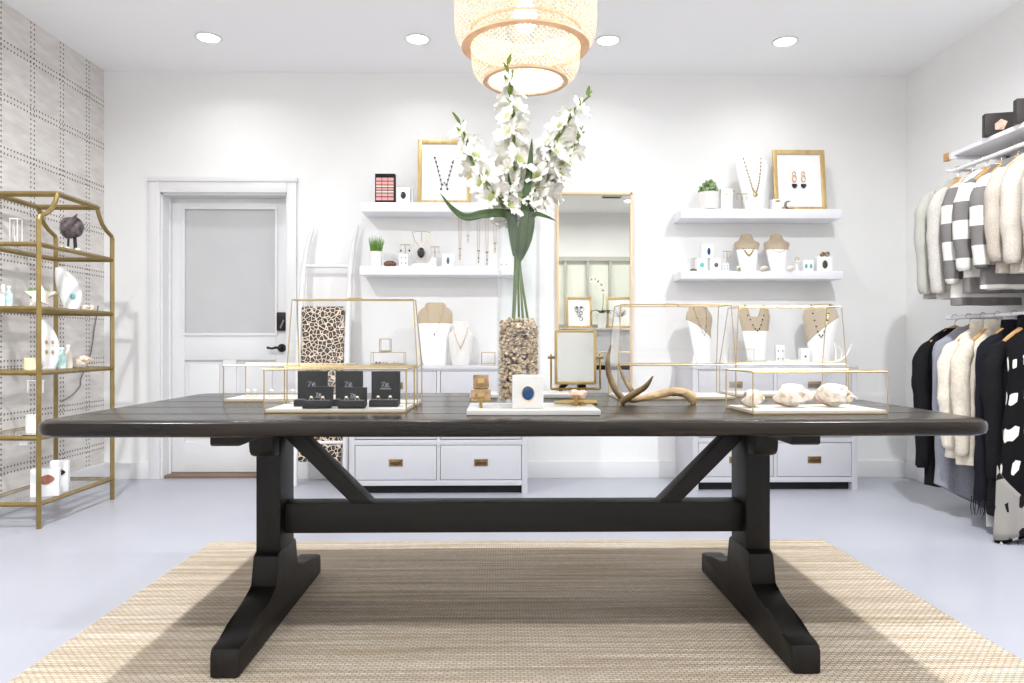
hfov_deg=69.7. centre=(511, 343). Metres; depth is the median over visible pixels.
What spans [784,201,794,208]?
ornament
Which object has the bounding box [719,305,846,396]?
glass case
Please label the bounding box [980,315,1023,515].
coat
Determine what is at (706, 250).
box
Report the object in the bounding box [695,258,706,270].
box
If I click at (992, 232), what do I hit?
sweater
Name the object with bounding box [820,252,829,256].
geode
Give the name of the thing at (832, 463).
base cabinet
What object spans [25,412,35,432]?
pillar candle
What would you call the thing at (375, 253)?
potted plant
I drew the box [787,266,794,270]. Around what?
seashell
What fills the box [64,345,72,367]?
glass bottle
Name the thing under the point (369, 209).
floating shelf
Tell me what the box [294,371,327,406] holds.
box
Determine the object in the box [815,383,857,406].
conch shell
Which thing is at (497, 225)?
gladiolus
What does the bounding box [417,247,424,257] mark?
pendant
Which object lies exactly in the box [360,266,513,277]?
floating shelf
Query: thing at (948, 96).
wall
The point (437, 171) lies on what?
picture frame
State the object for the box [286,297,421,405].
glass case
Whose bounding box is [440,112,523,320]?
gladiolus
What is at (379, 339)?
glass box
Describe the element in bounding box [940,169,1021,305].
sweater
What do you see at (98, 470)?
baseboard
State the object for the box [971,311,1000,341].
clothes hanger
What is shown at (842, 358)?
ornament
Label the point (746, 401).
conch shell
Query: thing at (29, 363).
pillar candle
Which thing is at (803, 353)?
box
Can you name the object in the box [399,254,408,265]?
card
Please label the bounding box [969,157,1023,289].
sweater
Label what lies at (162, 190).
trim
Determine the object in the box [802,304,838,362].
bust
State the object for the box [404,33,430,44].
recessed light
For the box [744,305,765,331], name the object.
necklace
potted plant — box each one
[27,286,49,306]
[368,236,383,265]
[698,179,718,208]
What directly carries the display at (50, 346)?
on the etagere
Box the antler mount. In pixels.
[605,345,697,403]
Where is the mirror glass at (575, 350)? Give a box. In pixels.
[557,332,593,380]
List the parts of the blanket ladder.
rail, rail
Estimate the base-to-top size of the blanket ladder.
1.804 m
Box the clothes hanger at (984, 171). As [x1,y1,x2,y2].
[974,149,1004,179]
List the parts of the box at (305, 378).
box lid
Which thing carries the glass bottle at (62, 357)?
on the etagere
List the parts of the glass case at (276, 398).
panel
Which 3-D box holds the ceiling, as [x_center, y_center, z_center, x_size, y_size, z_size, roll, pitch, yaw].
[0.021,-1.990,2.456,5.951,0.100,5.830,0,0,-1]
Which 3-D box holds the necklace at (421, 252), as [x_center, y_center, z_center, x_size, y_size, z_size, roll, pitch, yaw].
[-0.623,-0.665,5.040,0.089,0.227,0.090,0,0,44]
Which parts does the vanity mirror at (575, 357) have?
mirror frame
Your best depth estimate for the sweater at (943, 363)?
4.03 m
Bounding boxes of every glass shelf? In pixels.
[0,367,88,370]
[28,311,60,312]
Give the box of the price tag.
[19,435,35,444]
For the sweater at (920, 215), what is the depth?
4.24 m
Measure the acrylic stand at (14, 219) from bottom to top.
0.152 m
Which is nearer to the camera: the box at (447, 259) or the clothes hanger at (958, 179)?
the clothes hanger at (958, 179)
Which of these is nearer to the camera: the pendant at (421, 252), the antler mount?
the antler mount
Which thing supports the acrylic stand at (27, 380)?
on the etagere
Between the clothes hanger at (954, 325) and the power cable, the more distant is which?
the power cable
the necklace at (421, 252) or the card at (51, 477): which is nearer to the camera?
the card at (51, 477)
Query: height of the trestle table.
0.734 m
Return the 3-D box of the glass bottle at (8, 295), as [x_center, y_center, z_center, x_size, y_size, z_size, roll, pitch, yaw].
[-2.708,-0.255,3.956,0.036,0.115,0.036,0,0,-1]
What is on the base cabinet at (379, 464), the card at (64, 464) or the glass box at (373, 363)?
the glass box at (373, 363)
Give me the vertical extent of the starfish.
0.154 m
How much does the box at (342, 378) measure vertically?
0.113 m
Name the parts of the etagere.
shelf frame, shelf frame, shelf frame, shelf frame, shelf frame, crown rail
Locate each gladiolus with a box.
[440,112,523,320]
[492,53,536,317]
[495,150,541,316]
[503,85,591,320]
[521,126,585,318]
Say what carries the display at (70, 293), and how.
on the etagere
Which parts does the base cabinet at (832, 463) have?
drawer, drawer, pull plate, drawer, drawer, pull plate, pull plate, drawer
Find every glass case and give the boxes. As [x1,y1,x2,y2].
[223,363,356,401]
[263,367,414,412]
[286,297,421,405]
[608,303,735,399]
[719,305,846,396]
[725,368,888,414]
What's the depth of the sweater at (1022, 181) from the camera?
3.40 m
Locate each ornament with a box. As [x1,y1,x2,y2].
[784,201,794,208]
[816,342,851,362]
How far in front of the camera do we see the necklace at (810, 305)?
5.02 m
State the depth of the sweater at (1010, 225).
3.50 m
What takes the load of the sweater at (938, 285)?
hanging from the clothes hanger at (958, 179)
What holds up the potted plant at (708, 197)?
on the floating shelf at (723, 216)
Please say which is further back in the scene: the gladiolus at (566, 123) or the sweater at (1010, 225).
the sweater at (1010, 225)
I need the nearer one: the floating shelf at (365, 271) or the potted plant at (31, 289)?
the potted plant at (31, 289)
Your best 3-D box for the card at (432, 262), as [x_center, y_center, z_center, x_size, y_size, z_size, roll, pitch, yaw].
[-0.562,-0.563,5.083,0.076,0.063,0.036,0,0,-1]
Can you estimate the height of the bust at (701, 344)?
0.405 m
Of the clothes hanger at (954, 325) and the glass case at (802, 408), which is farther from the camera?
the clothes hanger at (954, 325)
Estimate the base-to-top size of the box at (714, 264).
0.090 m
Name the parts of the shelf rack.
hanging rail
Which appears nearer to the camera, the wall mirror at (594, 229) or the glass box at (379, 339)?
the glass box at (379, 339)
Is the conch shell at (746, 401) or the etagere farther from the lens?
the etagere
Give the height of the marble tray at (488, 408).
0.016 m
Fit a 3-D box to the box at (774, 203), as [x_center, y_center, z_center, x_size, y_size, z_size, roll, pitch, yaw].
[1.835,-0.968,5.103,0.063,0.070,0.054,0,0,-1]
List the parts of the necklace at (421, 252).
chain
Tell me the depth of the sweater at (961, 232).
3.88 m
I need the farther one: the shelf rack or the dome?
the dome
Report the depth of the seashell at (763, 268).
5.05 m
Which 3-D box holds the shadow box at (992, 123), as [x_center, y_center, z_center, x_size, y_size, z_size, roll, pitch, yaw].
[2.611,-1.175,3.931,0.165,0.130,0.069,0,0,13]
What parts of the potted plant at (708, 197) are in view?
pot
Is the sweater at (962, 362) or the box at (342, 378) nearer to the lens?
the box at (342, 378)
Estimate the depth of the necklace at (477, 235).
5.26 m
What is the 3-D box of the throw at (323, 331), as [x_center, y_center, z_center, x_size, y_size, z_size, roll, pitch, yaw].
[-1.308,0.039,5.097,0.299,0.602,0.082,0,0,-1]
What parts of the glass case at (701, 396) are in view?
panel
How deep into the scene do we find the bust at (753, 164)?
5.12 m
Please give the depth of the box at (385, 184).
5.07 m
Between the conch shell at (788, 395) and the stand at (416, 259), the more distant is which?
the stand at (416, 259)
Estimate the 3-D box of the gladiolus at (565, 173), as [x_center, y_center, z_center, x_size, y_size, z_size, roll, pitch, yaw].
[0.116,-0.396,2.402,0.258,0.645,0.138,0,0,-10]
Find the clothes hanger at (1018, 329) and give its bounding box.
[1002,327,1022,341]
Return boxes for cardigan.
[911,328,955,487]
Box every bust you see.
[418,302,452,364]
[448,321,472,364]
[686,305,711,362]
[734,234,759,270]
[736,156,767,208]
[739,305,769,362]
[764,234,789,270]
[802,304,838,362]
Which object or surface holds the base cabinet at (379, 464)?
on the floor
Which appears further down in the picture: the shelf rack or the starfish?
the starfish
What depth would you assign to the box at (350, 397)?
2.33 m
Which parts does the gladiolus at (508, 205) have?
stem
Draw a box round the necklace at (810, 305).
[810,305,830,337]
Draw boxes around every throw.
[301,306,344,392]
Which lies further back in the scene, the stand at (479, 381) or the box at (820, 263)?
the box at (820, 263)
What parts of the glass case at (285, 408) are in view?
panel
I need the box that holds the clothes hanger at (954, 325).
[930,314,958,341]
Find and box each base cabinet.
[349,364,526,493]
[675,365,857,490]
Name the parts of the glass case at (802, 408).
panel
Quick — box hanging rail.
[946,311,1023,319]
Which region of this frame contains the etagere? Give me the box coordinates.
[0,191,114,529]
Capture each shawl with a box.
[932,326,985,508]
[970,319,1016,526]
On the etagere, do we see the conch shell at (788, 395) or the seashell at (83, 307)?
the seashell at (83, 307)
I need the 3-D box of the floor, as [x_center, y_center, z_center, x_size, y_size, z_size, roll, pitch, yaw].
[0.021,1.010,2.456,5.951,0.100,5.830,0,0,-1]
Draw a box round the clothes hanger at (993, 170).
[990,143,1021,172]
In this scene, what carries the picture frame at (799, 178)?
on the floating shelf at (723, 216)
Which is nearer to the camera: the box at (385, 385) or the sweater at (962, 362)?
the box at (385, 385)
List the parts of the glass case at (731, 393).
panel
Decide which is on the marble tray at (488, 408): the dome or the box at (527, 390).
the box at (527, 390)
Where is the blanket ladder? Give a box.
[294,225,358,486]
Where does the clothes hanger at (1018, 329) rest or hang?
hanging from the hanging rail
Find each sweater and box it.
[914,179,955,299]
[926,174,969,299]
[937,321,983,458]
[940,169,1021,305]
[950,320,1000,465]
[952,163,1023,293]
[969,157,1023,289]
[984,152,1023,273]
[999,160,1023,273]
[1021,176,1023,246]
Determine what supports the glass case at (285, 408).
on the trestle table
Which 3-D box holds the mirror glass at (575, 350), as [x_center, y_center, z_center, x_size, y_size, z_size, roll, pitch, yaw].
[0.227,0.047,2.625,0.136,0.182,0.007,0,0,-1]
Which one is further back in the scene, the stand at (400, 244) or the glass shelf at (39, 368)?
the stand at (400, 244)
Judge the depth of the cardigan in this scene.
4.28 m
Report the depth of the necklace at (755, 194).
5.10 m
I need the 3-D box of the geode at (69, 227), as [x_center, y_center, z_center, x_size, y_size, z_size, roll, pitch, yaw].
[-2.548,-0.643,4.261,0.126,0.226,0.102,0,0,-1]
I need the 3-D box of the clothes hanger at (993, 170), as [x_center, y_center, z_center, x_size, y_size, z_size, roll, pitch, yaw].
[2.601,-0.945,3.778,0.311,0.179,0.034,0,0,-1]
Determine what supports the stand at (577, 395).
on the marble tray at (488, 408)
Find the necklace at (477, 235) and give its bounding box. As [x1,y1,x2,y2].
[477,235,479,262]
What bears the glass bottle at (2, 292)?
on the etagere
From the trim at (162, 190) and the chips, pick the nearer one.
the chips
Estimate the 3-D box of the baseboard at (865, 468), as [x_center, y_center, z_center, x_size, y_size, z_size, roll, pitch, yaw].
[-0.025,0.900,5.262,5.751,0.120,0.016,0,0,-1]
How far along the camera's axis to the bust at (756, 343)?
5.02 m
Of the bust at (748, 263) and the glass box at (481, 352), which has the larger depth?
the bust at (748, 263)
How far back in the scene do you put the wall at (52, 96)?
4.55 m
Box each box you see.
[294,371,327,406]
[302,386,333,408]
[334,371,362,405]
[338,387,366,408]
[369,371,399,406]
[371,352,405,364]
[375,174,395,201]
[379,339,391,351]
[397,187,410,201]
[442,254,453,265]
[481,352,494,364]
[512,375,542,407]
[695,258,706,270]
[700,244,712,258]
[708,258,720,270]
[719,189,731,208]
[770,199,781,208]
[798,348,809,362]
[801,260,812,270]
[814,257,831,270]
[982,112,1014,137]
[1013,98,1023,124]
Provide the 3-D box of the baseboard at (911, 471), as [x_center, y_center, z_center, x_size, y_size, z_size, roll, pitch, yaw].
[2.888,0.900,2.502,0.016,0.120,5.630,0,0,-1]
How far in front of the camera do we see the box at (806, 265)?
5.11 m
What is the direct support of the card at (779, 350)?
on the base cabinet at (832, 463)
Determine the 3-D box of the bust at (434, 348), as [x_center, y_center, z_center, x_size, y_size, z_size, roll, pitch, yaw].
[-0.522,-0.071,4.972,0.235,0.424,0.095,0,0,-1]
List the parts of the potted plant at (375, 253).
pot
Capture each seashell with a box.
[80,305,88,309]
[760,266,767,270]
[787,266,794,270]
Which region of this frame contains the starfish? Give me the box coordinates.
[20,286,58,306]
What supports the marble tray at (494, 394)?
on the trestle table
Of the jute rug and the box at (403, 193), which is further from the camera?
the box at (403, 193)
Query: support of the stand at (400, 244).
on the floating shelf at (365, 271)
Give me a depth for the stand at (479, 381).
2.26 m
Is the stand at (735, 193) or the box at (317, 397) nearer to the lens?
the box at (317, 397)
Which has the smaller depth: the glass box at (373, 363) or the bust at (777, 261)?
the glass box at (373, 363)
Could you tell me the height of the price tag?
0.053 m
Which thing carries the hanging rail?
attached to the wall at (948, 96)
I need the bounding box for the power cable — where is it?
[61,306,98,401]
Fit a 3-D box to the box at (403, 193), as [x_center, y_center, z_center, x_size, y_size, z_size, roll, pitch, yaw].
[-0.750,-1.026,5.091,0.093,0.111,0.054,0,0,-1]
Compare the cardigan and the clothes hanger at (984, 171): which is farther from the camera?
the cardigan
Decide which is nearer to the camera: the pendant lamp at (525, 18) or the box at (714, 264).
the pendant lamp at (525, 18)
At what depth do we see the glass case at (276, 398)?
2.77 m
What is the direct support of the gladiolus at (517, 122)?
in the glass vase
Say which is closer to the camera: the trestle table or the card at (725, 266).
the trestle table
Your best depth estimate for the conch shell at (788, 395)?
2.33 m
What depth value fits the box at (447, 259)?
5.07 m
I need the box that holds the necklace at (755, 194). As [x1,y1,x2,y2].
[743,158,761,196]
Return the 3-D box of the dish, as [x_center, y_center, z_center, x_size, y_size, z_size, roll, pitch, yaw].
[1.643,0.122,4.907,0.108,0.038,0.108,0,0,-1]
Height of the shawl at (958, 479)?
1.082 m
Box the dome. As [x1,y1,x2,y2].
[384,261,395,265]
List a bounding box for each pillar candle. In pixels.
[24,358,35,369]
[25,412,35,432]
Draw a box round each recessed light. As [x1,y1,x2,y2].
[194,32,222,43]
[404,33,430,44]
[595,35,620,45]
[771,36,798,47]
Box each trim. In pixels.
[147,177,297,478]
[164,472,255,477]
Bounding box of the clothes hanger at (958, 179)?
[947,160,975,188]
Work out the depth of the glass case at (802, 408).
2.27 m
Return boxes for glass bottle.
[0,284,5,305]
[5,286,12,305]
[57,347,66,367]
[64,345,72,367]
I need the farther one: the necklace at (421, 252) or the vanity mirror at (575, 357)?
the necklace at (421, 252)
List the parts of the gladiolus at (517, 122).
stem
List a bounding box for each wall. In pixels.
[0,0,103,492]
[104,71,905,461]
[906,0,1023,462]
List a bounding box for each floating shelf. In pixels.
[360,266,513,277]
[361,202,497,217]
[673,209,841,223]
[673,271,842,281]
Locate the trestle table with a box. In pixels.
[38,393,987,677]
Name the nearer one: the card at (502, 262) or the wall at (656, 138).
the card at (502, 262)
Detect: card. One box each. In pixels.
[30,467,60,497]
[50,459,69,491]
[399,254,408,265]
[426,258,435,265]
[499,259,508,266]
[722,263,728,270]
[774,345,784,360]
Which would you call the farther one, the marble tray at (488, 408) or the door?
the door
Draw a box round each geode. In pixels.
[59,214,83,248]
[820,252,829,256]
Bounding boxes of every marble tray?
[467,403,600,414]
[470,391,569,397]
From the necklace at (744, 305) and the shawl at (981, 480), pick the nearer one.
the shawl at (981, 480)
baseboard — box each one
[0,462,104,514]
[105,460,904,478]
[905,460,952,492]
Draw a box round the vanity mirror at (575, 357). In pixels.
[548,330,603,403]
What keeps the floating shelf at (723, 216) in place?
attached to the wall at (656, 138)
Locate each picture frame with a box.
[417,139,470,202]
[772,150,826,208]
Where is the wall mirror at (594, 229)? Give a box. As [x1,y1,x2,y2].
[556,192,631,392]
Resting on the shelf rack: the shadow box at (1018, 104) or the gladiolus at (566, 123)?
the shadow box at (1018, 104)
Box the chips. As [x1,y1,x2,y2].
[499,317,537,401]
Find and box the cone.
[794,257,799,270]
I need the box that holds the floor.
[0,477,1023,682]
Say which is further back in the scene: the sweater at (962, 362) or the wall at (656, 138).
the wall at (656, 138)
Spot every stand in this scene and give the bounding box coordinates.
[9,218,22,246]
[27,380,44,413]
[400,244,410,253]
[411,242,430,265]
[471,375,490,407]
[554,389,596,405]
[735,193,747,208]
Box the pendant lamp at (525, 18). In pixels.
[454,0,596,95]
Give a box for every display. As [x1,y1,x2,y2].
[42,320,59,368]
[55,267,81,308]
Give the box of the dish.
[750,359,766,362]
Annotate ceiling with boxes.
[2,0,1019,75]
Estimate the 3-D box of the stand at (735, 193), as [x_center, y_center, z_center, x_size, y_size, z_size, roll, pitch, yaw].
[1.590,-0.987,5.087,0.087,0.109,0.036,0,0,-1]
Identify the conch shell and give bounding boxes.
[73,356,93,367]
[740,389,764,406]
[771,383,816,406]
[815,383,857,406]
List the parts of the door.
raised panel, frosted pane, raised panel, lever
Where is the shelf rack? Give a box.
[943,122,1023,172]
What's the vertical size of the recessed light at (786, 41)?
0.008 m
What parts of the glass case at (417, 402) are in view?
panel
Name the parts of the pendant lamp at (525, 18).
lamp shade, bulb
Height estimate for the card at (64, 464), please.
0.171 m
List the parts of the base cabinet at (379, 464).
drawer, drawer, pull plate, drawer, drawer, drawer, drawer, pull plate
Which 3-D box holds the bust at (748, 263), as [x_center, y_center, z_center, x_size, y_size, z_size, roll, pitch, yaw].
[1.646,-0.638,5.136,0.180,0.268,0.068,0,0,-1]
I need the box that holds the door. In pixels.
[172,198,285,471]
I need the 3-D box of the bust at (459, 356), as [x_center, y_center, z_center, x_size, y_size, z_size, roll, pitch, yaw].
[-0.343,-0.006,4.917,0.166,0.294,0.070,0,0,-1]
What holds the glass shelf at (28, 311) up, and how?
attached to the etagere
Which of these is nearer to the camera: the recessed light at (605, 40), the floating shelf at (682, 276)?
the recessed light at (605, 40)
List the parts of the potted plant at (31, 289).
pot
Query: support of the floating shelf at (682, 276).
attached to the wall at (656, 138)
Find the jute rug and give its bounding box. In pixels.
[7,539,1023,682]
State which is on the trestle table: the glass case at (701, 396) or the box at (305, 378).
the glass case at (701, 396)
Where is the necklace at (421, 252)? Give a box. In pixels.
[412,231,429,257]
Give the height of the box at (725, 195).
0.146 m
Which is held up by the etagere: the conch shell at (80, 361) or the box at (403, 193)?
the conch shell at (80, 361)

